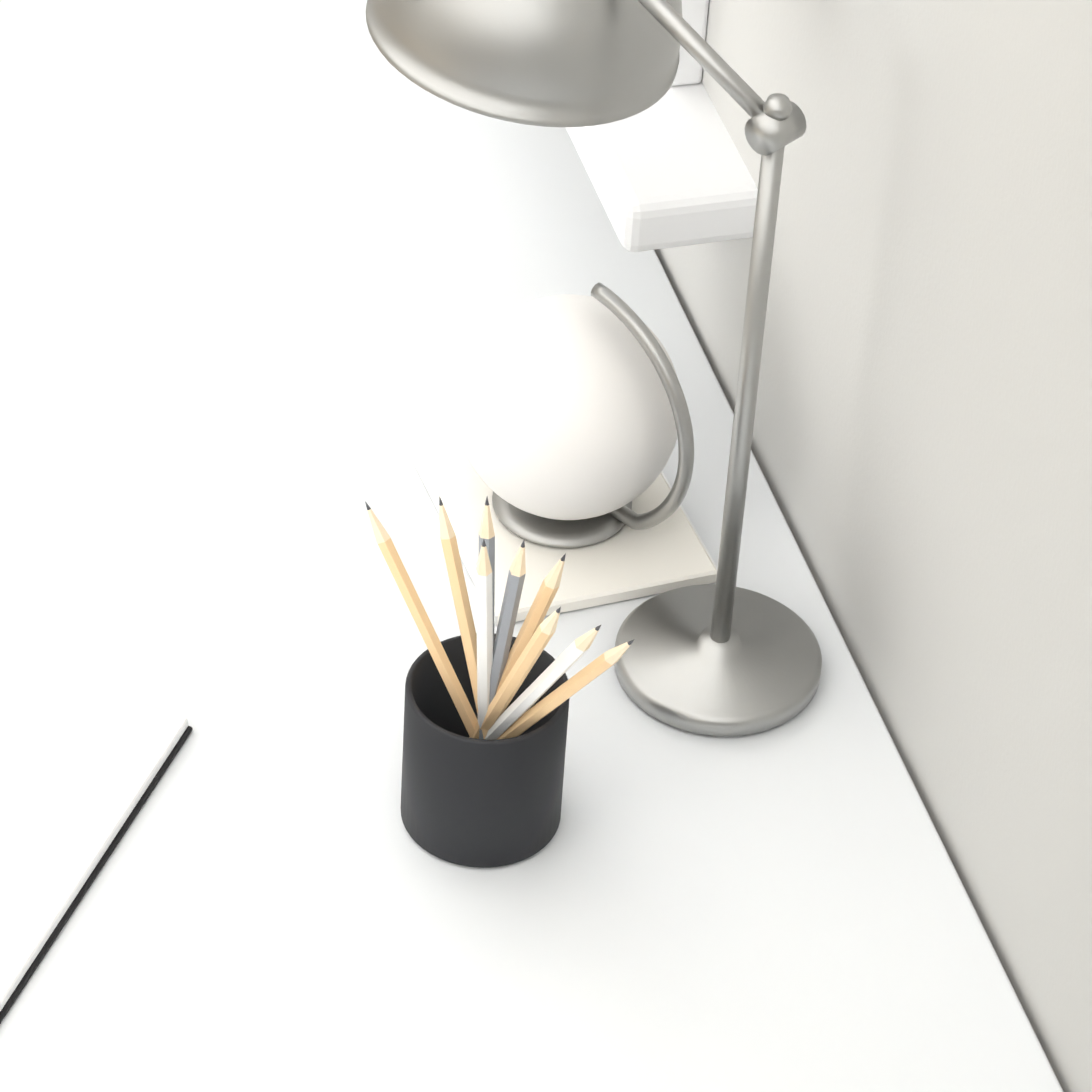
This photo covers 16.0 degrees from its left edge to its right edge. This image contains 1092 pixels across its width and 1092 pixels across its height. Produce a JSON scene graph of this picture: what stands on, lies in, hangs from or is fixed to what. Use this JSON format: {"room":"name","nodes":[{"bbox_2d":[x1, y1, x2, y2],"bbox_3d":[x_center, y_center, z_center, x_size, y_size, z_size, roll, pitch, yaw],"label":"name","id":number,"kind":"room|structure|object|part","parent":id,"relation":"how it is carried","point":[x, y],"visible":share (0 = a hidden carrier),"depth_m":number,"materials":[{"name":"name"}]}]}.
{"room":"office","nodes":[
{"label":"office","id":0,"kind":"room"},
{"bbox_2d":[655,0,1091,1091],"bbox_3d":[0.460,0.112,1.163,0.140,2.600,5.480,-8,42,-13],"label":"wall","id":1,"kind":"structure","parent":0,"point":[921,446],"depth_m":1.87,"materials":[{"name":"paint"}]},
{"bbox_2d":[565,82,757,251],"bbox_3d":[-0.083,-0.620,2.614,0.120,0.034,1.387,-8,42,-13],"label":"shelf","id":2,"kind":"object","parent":1,"relation":"attached to","point":[668,169],"visible":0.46,"depth_m":2.12,"materials":[{"name":"white"}]},
{"bbox_2d":[672,0,708,85],"bbox_3d":[-0.051,-1.182,2.172,0.020,1.396,1.242,-8,42,-13],"label":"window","id":3,"kind":"structure","parent":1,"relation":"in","point":[694,17],"depth_m":2.16,"materials":[{"name":"white"}]},
{"bbox_3d":[-1.891,1.455,1.492,4.880,0.100,5.480,-8,42,-13],"label":"floor","id":4,"kind":"structure","parent":0,"visible":0},
{"bbox_2d":[0,0,1063,1091],"bbox_3d":[-0.915,0.922,1.534,2.546,0.750,4.914,-8,42,-13],"label":"desk","id":5,"kind":"object","parent":4,"relation":"on","point":[270,270],"visible":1,"depth_m":2.02,"materials":[{"name":"white laminate"}]},
{"bbox_2d":[0,662,192,1023],"bbox_3d":[-0.446,0.119,1.919,0.460,0.009,0.300,16,42,13],"label":"pad","id":6,"kind":"object","parent":5,"relation":"on","point":[82,770],"visible":1,"depth_m":1.93,"materials":[{"name":"white paper"}]},
{"bbox_2d":[365,496,634,867],"bbox_3d":[-0.026,0.061,1.879,0.100,0.192,0.120,-8,42,-13],"label":"pencil cup","id":7,"kind":"object","parent":5,"relation":"on","point":[486,709],"visible":1,"depth_m":1.88,"materials":[{"name":"black"}]},
{"bbox_2d":[409,433,716,623],"bbox_3d":[0.008,-0.019,2.115,0.127,0.009,0.150,-11,43,-16],"label":"flat book","id":8,"kind":"object","parent":5,"relation":"on","point":[626,562],"visible":0.5,"depth_m":2.08,"materials":[{"name":"white paper"}]},
{"bbox_2d":[456,283,693,547],"bbox_3d":[0.019,-0.073,2.060,0.138,0.145,0.120,34,49,30],"label":"globe ornament","id":9,"kind":"object","parent":8,"relation":"on","point":[573,417],"visible":1,"depth_m":2.02,"materials":[{"name":"white metal"}]},
{"bbox_2d":[366,0,821,735],"bbox_3d":[0.033,-0.143,1.940,0.295,0.428,0.156,34,49,30],"label":"desk lamp","id":10,"kind":"object","parent":5,"relation":"on","point":[722,656],"visible":1,"depth_m":1.86,"materials":[{"name":"silver metal"}]},
{"bbox_3d":[-0.004,-0.282,1.886,0.152,0.081,0.152,38,45,27],"label":"lamp shade","id":11,"kind":"part","parent":10,"relation":"part of","materials":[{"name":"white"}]},
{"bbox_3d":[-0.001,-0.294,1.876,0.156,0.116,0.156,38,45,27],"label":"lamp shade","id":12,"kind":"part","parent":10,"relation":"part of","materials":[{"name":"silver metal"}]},
{"bbox_3d":[0.069,-0.236,1.825,0.113,0.049,0.010,34,49,30],"label":"arm","id":13,"kind":"part","parent":10,"relation":"part of"},
{"bbox_3d":[0.098,-0.071,1.917,0.010,0.326,0.010,34,49,30],"label":"stem","id":14,"kind":"part","parent":10,"relation":"part of","materials":[{"name":"silver metal"}]},
{"bbox_3d":[0.107,-0.204,1.802,0.014,0.009,0.014,34,49,30],"label":"arm knob","id":15,"kind":"part","parent":10,"relation":"part of","materials":[{"name":"silver metal"}]}
]}

